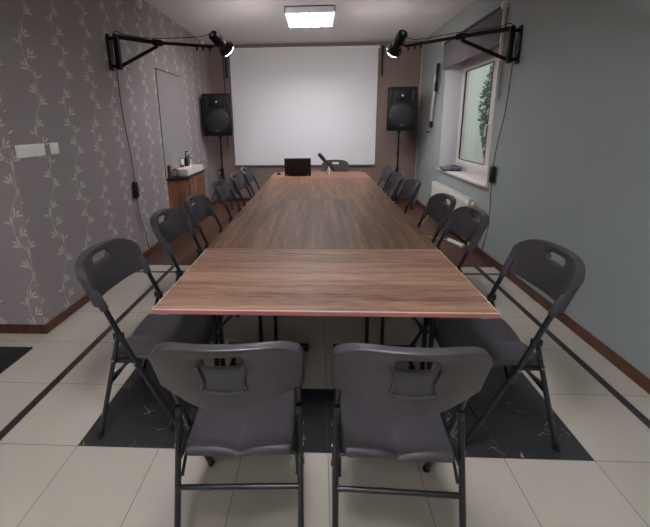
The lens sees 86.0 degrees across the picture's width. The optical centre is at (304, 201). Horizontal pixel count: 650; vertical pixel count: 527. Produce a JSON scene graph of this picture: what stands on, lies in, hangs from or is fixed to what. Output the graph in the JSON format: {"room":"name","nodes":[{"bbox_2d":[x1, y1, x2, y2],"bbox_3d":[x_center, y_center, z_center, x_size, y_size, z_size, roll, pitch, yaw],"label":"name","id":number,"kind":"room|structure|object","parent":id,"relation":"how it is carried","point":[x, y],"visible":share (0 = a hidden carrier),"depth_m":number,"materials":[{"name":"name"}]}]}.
{"room":"conference room","nodes":[
{"label":"conference room","id":0,"kind":"room"},
{"bbox_2d":[0,95,44,324],"bbox_3d":[-3.283,-0.463,2.393,2.760,2.880,0.200,0,13,2],"label":"wall","id":1,"kind":"structure","parent":0,"point":[20,303],"depth_m":2.43,"materials":[{"name":"paper"}]},
{"bbox_2d":[0,324,44,333],"bbox_3d":[-3.172,0.933,2.590,2.560,0.068,0.018,0,13,2],"label":"baseboard","id":2,"kind":"structure","parent":1,"relation":"attached to","point":[4,328],"depth_m":2.53,"materials":[{"name":"brown wood"}]},
{"bbox_2d":[0,0,216,323],"bbox_3d":[-1.912,-0.952,4.514,0.200,2.880,4.659,0,13,2],"label":"wall","id":3,"kind":"structure","parent":0,"point":[58,84],"depth_m":2.97,"materials":[{"name":"paper"}]},
{"bbox_2d":[15,143,45,157],"bbox_3d":[-1.894,-0.352,2.401,0.014,0.086,0.248,0,13,2],"label":"light switch","id":4,"kind":"object","parent":3,"relation":"attached to","point":[29,150],"visible":1,"depth_m":2.39,"materials":[{"name":"white plastic"}]},
{"bbox_2d":[49,142,59,154],"bbox_3d":[-1.884,-0.402,2.626,0.014,0.086,0.081,0,13,2],"label":"light switch","id":5,"kind":"object","parent":3,"relation":"attached to","point":[54,149],"visible":1,"depth_m":2.61,"materials":[{"name":"white plastic"}]},
{"bbox_2d":[43,199,217,333],"bbox_3d":[-1.793,0.443,4.710,0.018,0.068,4.478,0,13,2],"label":"baseboard","id":6,"kind":"structure","parent":3,"relation":"attached to","point":[73,308],"depth_m":2.79,"materials":[{"name":"brown wood"}]},
{"bbox_2d":[135,0,142,8],"bbox_3d":[-1.815,-2.190,3.811,0.057,0.120,0.070,0,13,2],"label":"sensor","id":7,"kind":"object","parent":3,"relation":"attached to","point":[138,3],"visible":1,"depth_m":3.79,"materials":[{"name":"white plastic"}]},
{"bbox_2d":[105,31,212,179],"bbox_3d":[-1.455,-1.013,3.712,1.024,1.539,0.173,-9,15,-32],"label":"boom arm","id":8,"kind":"object","parent":3,"relation":"attached to","point":[115,38],"visible":1,"depth_m":3.41,"materials":[{"name":"black metal"}]},
{"bbox_2d":[132,180,148,247],"bbox_3d":[-1.816,0.155,3.877,0.038,0.816,0.166,0,13,2],"label":"power adapter","id":9,"kind":"object","parent":8,"relation":"hanging from","point":[135,186],"visible":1,"depth_m":3.76,"materials":[{"name":"black plastic"}]},
{"bbox_2d":[209,30,232,55],"bbox_3d":[-0.946,-1.757,3.881,0.191,0.237,0.297,9,16,37],"label":"lamp","id":10,"kind":"object","parent":8,"relation":"attached to","point":[225,47],"visible":1,"depth_m":3.84,"materials":[{"name":"black metal"}]},
{"bbox_2d":[155,68,184,177],"bbox_3d":[-1.794,-1.048,4.748,0.016,1.362,0.740,0,13,2],"label":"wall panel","id":11,"kind":"object","parent":3,"relation":"attached to","point":[168,84],"visible":0.84,"depth_m":4.67,"materials":[{"name":"grey paint"}]},
{"bbox_2d":[145,0,473,44],"bbox_3d":[-1.231,-1.820,1.418,6.945,0.150,10.260,0,13,2],"label":"ceiling","id":12,"kind":"structure","parent":0,"point":[238,22],"depth_m":4.78,"materials":[{"name":"paint"}]},
{"bbox_2d":[284,5,334,27],"bbox_3d":[0.079,-2.417,4.552,0.620,0.080,0.660,0,13,2],"label":"ceiling light","id":13,"kind":"object","parent":12,"relation":"attached to","point":[305,15],"visible":1,"depth_m":4.40,"materials":[{"name":"white plastic"}]},
{"bbox_2d":[208,41,421,197],"bbox_3d":[0.370,-1.443,6.595,4.185,2.880,0.200,0,13,2],"label":"wall","id":14,"kind":"structure","parent":0,"point":[404,70],"depth_m":6.46,"materials":[{"name":"paint"}]},
{"bbox_2d":[225,45,383,165],"bbox_3d":[-0.006,-1.720,6.415,2.840,2.124,0.060,0,13,2],"label":"projection screen","id":15,"kind":"object","parent":14,"relation":"attached to","point":[288,102],"visible":0.87,"depth_m":6.39,"materials":[{"name":"fabric"}]},
{"bbox_2d":[222,56,227,148],"bbox_3d":[-1.450,-1.818,6.412,0.037,1.671,0.042,0,13,2],"label":"strap","id":16,"kind":"object","parent":15,"relation":"hanging from","point":[222,56],"visible":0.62,"depth_m":6.31,"materials":[{"name":"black fabric"}]},
{"bbox_2d":[225,197,407,200],"bbox_3d":[0.214,-0.048,6.802,3.817,0.070,0.018,0,13,2],"label":"baseboard","id":17,"kind":"structure","parent":14,"relation":"attached to","point":[400,198],"depth_m":6.85,"materials":[{"name":"brown wood"}]},
{"bbox_2d":[0,201,649,526],"bbox_3d":[-1.199,1.122,2.077,6.945,0.120,10.260,0,13,2],"label":"floor","id":18,"kind":"structure","parent":0,"point":[55,470],"depth_m":1.64,"materials":[{"name":"tile"}]},
{"bbox_2d":[0,346,32,373],"bbox_3d":[-2.411,1.031,2.240,1.110,0.012,0.320,0,13,2],"label":"doormat","id":19,"kind":"object","parent":18,"relation":"on","point":[8,355],"visible":1,"depth_m":2.29,"materials":[{"name":"black rubber"}]},
{"bbox_2d":[75,238,217,440],"bbox_3d":[-0.759,0.659,1.785,0.548,0.914,0.443,0,13,2],"label":"folding chair","id":20,"kind":"object","parent":18,"relation":"on","point":[123,257],"visible":0.87,"depth_m":1.74,"materials":[{"name":"plastic"}]},
{"bbox_2d":[166,170,206,233],"bbox_3d":[-1.678,-0.013,5.081,0.213,0.795,0.915,0,13,2],"label":"base cabinet","id":21,"kind":"object","parent":18,"relation":"on","point":[181,187],"visible":0.62,"depth_m":4.76,"materials":[{"name":"brown wood"}]},
{"bbox_2d":[166,170,204,180],"bbox_3d":[-1.682,-0.384,4.998,0.213,0.035,0.915,0,13,2],"label":"countertop","id":22,"kind":"structure","parent":21,"relation":"on","point":[180,177],"depth_m":4.73,"materials":[{"name":"black"}]},
{"bbox_2d":[167,166,171,177],"bbox_3d":[-1.783,-0.393,4.587,0.042,0.163,0.036,0,13,2],"label":"wooden board","id":23,"kind":"object","parent":22,"relation":"on","point":[168,167],"visible":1,"depth_m":4.58,"materials":[{"name":"brown wood"}]},
{"bbox_2d":[171,168,178,176],"bbox_3d":[-1.741,-0.389,4.694,0.085,0.109,0.100,0,13,2],"label":"wire holder","id":24,"kind":"object","parent":22,"relation":"on","point":[175,168],"visible":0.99,"depth_m":4.70,"materials":[{"name":"black metal"}]},
{"bbox_2d":[174,164,202,175],"bbox_3d":[-1.680,-0.468,5.084,0.195,0.090,0.660,0,13,2],"label":"washbasin","id":25,"kind":"object","parent":22,"relation":"in","point":[193,168],"visible":0.92,"depth_m":4.94,"materials":[{"name":"white ceramic"}]},
{"bbox_2d":[180,158,183,166],"bbox_3d":[-1.756,-0.559,4.995,0.054,0.128,0.054,0,13,2],"label":"tin","id":26,"kind":"object","parent":25,"relation":"on","point":[181,159],"visible":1,"depth_m":4.97,"materials":[{"name":"white plastic"}]},
{"bbox_2d":[185,151,187,165],"bbox_3d":[-1.731,-0.635,5.120,0.064,0.223,0.044,0,13,2],"label":"soap dispenser","id":27,"kind":"object","parent":25,"relation":"on","point":[186,159],"visible":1,"depth_m":5.11,"materials":[{"name":"black plastic"}]},
{"bbox_2d":[187,154,194,165],"bbox_3d":[-1.697,-0.632,5.225,0.131,0.180,0.032,2,13,10],"label":"faucet","id":28,"kind":"object","parent":25,"relation":"attached to","point":[188,157],"visible":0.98,"depth_m":5.22,"materials":[{"name":"silver metal"}]},
{"bbox_2d":[150,207,239,343],"bbox_3d":[-0.726,0.510,2.453,0.548,0.914,0.443,0,13,2],"label":"folding chair","id":29,"kind":"object","parent":18,"relation":"on","point":[175,223],"visible":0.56,"depth_m":2.43,"materials":[{"name":"plastic"}]},
{"bbox_2d":[184,194,223,249],"bbox_3d":[-0.676,0.403,2.929,0.548,0.914,0.443,0,13,2],"label":"folding chair","id":30,"kind":"object","parent":18,"relation":"on","point":[201,208],"visible":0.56,"depth_m":2.92,"materials":[{"name":"plastic"}]},
{"bbox_2d":[211,138,232,209],"bbox_3d":[-1.496,-0.513,6.260,0.481,1.262,0.483,0,13,2],"label":"speaker stand","id":31,"kind":"object","parent":18,"relation":"on","point":[221,152],"visible":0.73,"depth_m":6.18,"materials":[{"name":"black metal"}]},
{"bbox_2d":[201,93,232,137],"bbox_3d":[-1.471,-1.468,5.974,0.470,0.730,0.388,-2,13,-4],"label":"loudspeaker","id":32,"kind":"object","parent":31,"relation":"on","point":[216,107],"visible":1,"depth_m":5.80,"materials":[{"name":"black plastic"}]},
{"bbox_2d":[205,109,229,133],"bbox_3d":[-1.456,-1.343,5.826,0.410,0.410,0.036,-2,13,-4],"label":"grille","id":33,"kind":"object","parent":32,"relation":"attached to","point":[217,121],"depth_m":5.82,"materials":[{"name":"black"}]},
{"bbox_2d":[149,341,304,526],"bbox_3d":[-0.218,0.770,1.264,0.443,0.914,0.548,-1,13,0],"label":"folding chair","id":34,"kind":"object","parent":18,"relation":"on","point":[247,408],"visible":1,"depth_m":1.03,"materials":[{"name":"plastic"}]},
{"bbox_2d":[213,179,241,223],"bbox_3d":[-0.662,0.223,3.729,0.548,0.914,0.443,0,13,2],"label":"folding chair","id":35,"kind":"object","parent":18,"relation":"on","point":[224,190],"visible":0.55,"depth_m":3.73,"materials":[{"name":"plastic"}]},
{"bbox_2d":[229,173,251,206],"bbox_3d":[-0.601,0.112,4.225,0.548,0.914,0.443,0,13,2],"label":"folding chair","id":36,"kind":"object","parent":18,"relation":"on","point":[238,182],"visible":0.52,"depth_m":4.22,"materials":[{"name":"plastic"}]},
{"bbox_2d":[240,167,259,195],"bbox_3d":[-0.577,-0.017,4.800,0.548,0.914,0.443,0,13,2],"label":"folding chair","id":37,"kind":"object","parent":18,"relation":"on","point":[248,174],"visible":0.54,"depth_m":4.82,"materials":[{"name":"plastic"}]},
{"bbox_2d":[207,199,320,351],"bbox_3d":[-0.215,0.490,2.886,0.699,0.740,1.414,0,13,2],"label":"folding table","id":38,"kind":"object","parent":18,"relation":"on","point":[261,223],"visible":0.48,"depth_m":2.53,"materials":[{"name":"laminate"}]},
{"bbox_2d":[251,178,319,198],"bbox_3d":[-0.157,0.181,4.262,0.699,0.740,1.401,0,13,2],"label":"folding table","id":39,"kind":"object","parent":18,"relation":"on","point":[274,188],"visible":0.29,"depth_m":4.01,"materials":[{"name":"laminate"}]},
{"bbox_2d":[270,172,369,177],"bbox_3d":[0.235,-0.041,5.239,1.399,0.740,0.626,0,13,2],"label":"folding table","id":40,"kind":"object","parent":18,"relation":"on","point":[313,174],"visible":0.31,"depth_m":5.04,"materials":[{"name":"laminate"}]},
{"bbox_2d":[284,158,310,175],"bbox_3d":[-0.090,-0.523,5.114,0.380,0.261,0.307,0,13,2],"label":"laptop","id":41,"kind":"object","parent":40,"relation":"on","point":[293,166],"visible":1,"depth_m":4.99,"materials":[{"name":"black plastic"}]},
{"bbox_3d":[0.366,-0.462,5.116,0.123,0.127,0.108,0,13,2],"label":"tripod","id":42,"kind":"object","parent":40,"relation":"on","visible":0},
{"bbox_2d":[318,153,333,168],"bbox_3d":[0.320,-0.596,5.113,0.238,0.244,0.058,0,13,2],"label":"microphone","id":43,"kind":"object","parent":42,"relation":"attached to","point":[320,155],"visible":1,"depth_m":5.09,"materials":[{"name":"black metal"}]},
{"bbox_2d":[152,248,499,369],"bbox_3d":[0.091,0.724,1.827,1.399,0.740,0.716,0,13,2],"label":"folding table","id":44,"kind":"object","parent":18,"relation":"on","point":[413,283],"visible":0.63,"depth_m":1.62,"materials":[{"name":"laminate"}]},
{"bbox_2d":[320,160,348,215],"bbox_3d":[0.467,-0.178,5.469,0.443,0.914,0.548,2,13,10],"label":"folding chair","id":45,"kind":"object","parent":18,"relation":"on","point":[343,166],"visible":0.48,"depth_m":5.59,"materials":[{"name":"plastic"}]},
{"bbox_2d":[320,178,389,198],"bbox_3d":[0.543,0.180,4.232,0.699,0.740,1.401,0,13,2],"label":"folding table","id":46,"kind":"object","parent":18,"relation":"on","point":[330,188],"visible":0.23,"depth_m":3.97,"materials":[{"name":"laminate"}]},
{"bbox_2d":[320,199,437,347],"bbox_3d":[0.485,0.489,2.856,0.699,0.740,1.414,0,13,2],"label":"folding table","id":47,"kind":"object","parent":18,"relation":"on","point":[345,223],"visible":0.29,"depth_m":2.51,"materials":[{"name":"laminate"}]},
{"bbox_2d":[377,166,394,190],"bbox_3d":[0.930,-0.015,4.717,0.548,0.914,0.443,0,13,2],"label":"folding chair","id":48,"kind":"object","parent":18,"relation":"on","point":[388,171],"visible":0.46,"depth_m":4.74,"materials":[{"name":"plastic"}]},
{"bbox_2d":[384,171,405,199],"bbox_3d":[0.908,0.103,4.190,0.548,0.914,0.443,0,13,2],"label":"folding chair","id":49,"kind":"object","parent":18,"relation":"on","point":[396,181],"visible":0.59,"depth_m":4.18,"materials":[{"name":"plastic"}]},
{"bbox_2d":[387,133,412,208],"bbox_3d":[1.630,-0.556,6.160,0.549,1.322,0.481,0,13,2],"label":"speaker stand","id":50,"kind":"object","parent":18,"relation":"on","point":[397,167],"visible":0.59,"depth_m":6.05,"materials":[{"name":"black metal"}]},
{"bbox_2d":[386,86,417,132],"bbox_3d":[1.613,-1.531,5.831,0.470,0.730,0.388,1,13,6],"label":"loudspeaker","id":51,"kind":"object","parent":50,"relation":"on","point":[401,101],"visible":1,"depth_m":5.66,"materials":[{"name":"black plastic"}]},
{"bbox_2d":[389,103,413,127],"bbox_3d":[1.595,-1.406,5.684,0.410,0.410,0.036,1,13,6],"label":"grille","id":52,"kind":"object","parent":51,"relation":"attached to","point":[401,115],"depth_m":5.67,"materials":[{"name":"black"}]},
{"bbox_2d":[395,178,420,212],"bbox_3d":[0.910,0.221,3.663,0.548,0.914,0.443,0,13,2],"label":"folding chair","id":53,"kind":"object","parent":18,"relation":"on","point":[409,189],"visible":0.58,"depth_m":3.65,"materials":[{"name":"plastic"}]},
{"bbox_2d":[331,343,492,526],"bbox_3d":[0.314,0.769,1.242,0.443,0.914,0.548,0,13,4],"label":"folding chair","id":54,"kind":"object","parent":18,"relation":"on","point":[389,412],"visible":1,"depth_m":1.01,"materials":[{"name":"plastic"}]},
{"bbox_2d":[417,193,455,243],"bbox_3d":[0.913,0.396,2.881,0.548,0.914,0.443,0,13,2],"label":"folding chair","id":55,"kind":"object","parent":18,"relation":"on","point":[437,207],"visible":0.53,"depth_m":2.86,"materials":[{"name":"plastic"}]},
{"bbox_2d":[410,206,488,344],"bbox_3d":[0.913,0.499,2.422,0.548,0.914,0.443,0,13,2],"label":"folding chair","id":56,"kind":"object","parent":18,"relation":"on","point":[461,221],"visible":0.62,"depth_m":2.37,"materials":[{"name":"plastic"}]},
{"bbox_2d":[447,238,464,246],"bbox_3d":[1.880,0.505,4.311,0.052,0.044,0.260,-4,13,-15],"label":"power strip","id":57,"kind":"object","parent":18,"relation":"on","point":[451,240],"visible":1,"depth_m":4.28,"materials":[{"name":"white plastic"}]},
{"bbox_2d":[428,239,585,451],"bbox_3d":[0.936,0.657,1.713,0.548,0.914,0.443,0,13,2],"label":"folding chair","id":58,"kind":"object","parent":18,"relation":"on","point":[530,260],"visible":0.92,"depth_m":1.65,"materials":[{"name":"plastic"}]},
{"bbox_2d":[415,0,649,378],"bbox_3d":[2.079,-0.346,1.609,0.350,2.880,9.860,0,13,2],"label":"wall","id":59,"kind":"structure","parent":0,"point":[572,162],"depth_m":2.49,"materials":[{"name":"grey paint"}]},
{"bbox_2d":[415,45,422,172],"bbox_3d":[2.100,-1.459,6.410,0.012,2.805,0.012,0,13,2],"label":"trim","id":60,"kind":"structure","parent":59,"relation":"attached to","point":[422,45],"depth_m":6.34,"materials":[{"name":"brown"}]},
{"bbox_2d":[426,63,439,132],"bbox_3d":[2.029,-1.601,5.452,0.073,1.032,0.363,0,13,2],"label":"tube light","id":61,"kind":"object","parent":59,"relation":"attached to","point":[437,67],"visible":1,"depth_m":5.39,"materials":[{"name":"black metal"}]},
{"bbox_2d":[431,181,476,245],"bbox_3d":[1.983,0.129,4.705,0.104,0.604,1.440,0,13,2],"label":"radiator","id":62,"kind":"object","parent":59,"relation":"attached to","point":[437,187],"visible":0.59,"depth_m":4.46,"materials":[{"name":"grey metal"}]},
{"bbox_2d":[434,181,472,198],"bbox_3d":[1.971,-0.174,4.689,0.052,0.006,1.280,0,13,2],"label":"grille","id":63,"kind":"object","parent":62,"relation":"attached to","point":[454,192],"depth_m":4.55,"materials":[{"name":"grey metal"}]},
{"bbox_2d":[436,167,487,187],"bbox_3d":[2.138,-0.337,4.566,0.287,0.030,1.605,0,13,2],"label":"window sill","id":64,"kind":"structure","parent":59,"relation":"attached to","point":[478,180],"depth_m":4.42,"materials":[{"name":"grey plastic"}]},
{"bbox_2d":[439,166,460,170],"bbox_3d":[2.143,-0.488,5.114,0.250,0.026,0.400,3,13,14],"label":"folder","id":65,"kind":"object","parent":64,"relation":"on","point":[443,168],"visible":0.76,"depth_m":4.95,"materials":[{"name":"blue plastic"}]},
{"bbox_2d":[445,165,461,168],"bbox_3d":[2.153,-0.499,5.008,0.170,0.042,0.240,1,13,6],"label":"pouch","id":66,"kind":"object","parent":65,"relation":"on","point":[446,166],"visible":1,"depth_m":4.93,"materials":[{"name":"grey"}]},
{"bbox_2d":[404,23,522,163],"bbox_3d":[1.589,-1.110,3.659,1.139,1.408,0.209,11,17,41],"label":"boom arm","id":67,"kind":"object","parent":59,"relation":"attached to","point":[512,30],"visible":1,"depth_m":3.28,"materials":[{"name":"black metal"}]},
{"bbox_2d":[386,30,407,56],"bbox_3d":[1.047,-1.790,3.951,0.195,0.259,0.304,0,13,2],"label":"lamp","id":68,"kind":"object","parent":67,"relation":"attached to","point":[394,49],"visible":1,"depth_m":3.93,"materials":[{"name":"black metal"}]},
{"bbox_2d":[442,1,509,98],"bbox_3d":[1.985,-1.673,4.270,0.060,0.910,1.710,0,13,2],"label":"roller blind","id":69,"kind":"object","parent":59,"relation":"attached to","point":[455,51],"visible":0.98,"depth_m":3.85,"materials":[{"name":"grey fabric"}]},
{"bbox_2d":[455,47,499,177],"bbox_3d":[2.266,-1.095,4.398,0.142,1.520,1.560,0,13,2],"label":"window","id":70,"kind":"structure","parent":59,"relation":"in","point":[484,59],"depth_m":4.65,"materials":[{"name":"grey plastic"}]},
{"bbox_2d":[482,164,495,248],"bbox_3d":[1.972,0.076,3.729,0.038,0.956,0.088,0,13,2],"label":"power adapter","id":71,"kind":"object","parent":59,"relation":"attached to","point":[492,172],"visible":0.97,"depth_m":3.63,"materials":[{"name":"black plastic"}]},
{"bbox_2d":[415,199,649,393],"bbox_3d":[1.910,1.025,1.915,0.018,0.075,9.842,0,13,2],"label":"baseboard","id":72,"kind":"structure","parent":59,"relation":"attached to","point":[634,374],"depth_m":2.42,"materials":[{"name":"brown wood"}]},
{"label":"outside","id":73,"kind":"structure","parent":0,"visible":0},
{"bbox_3d":[7.575,-0.779,10.789,9.855,0.200,26.000,0,13,2],"label":"ground","id":74,"kind":"structure","parent":73,"visible":0},
{"bbox_2d":[463,64,493,163],"bbox_3d":[6.350,-4.165,14.415,1.400,4.850,7.950,0,13,2],"label":"sky","id":75,"kind":"structure","parent":74,"relation":"on","point":[473,151],"depth_m":11.64,"materials":[{"name":"white"}]},
{"bbox_2d":[477,63,493,163],"bbox_3d":[5.085,-2.769,8.152,1.304,4.891,3.258,0,13,2],"label":"hedge","id":76,"kind":"object","parent":74,"relation":"on","point":[483,115],"visible":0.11,"depth_m":9.11,"materials":[{"name":"green plant"}]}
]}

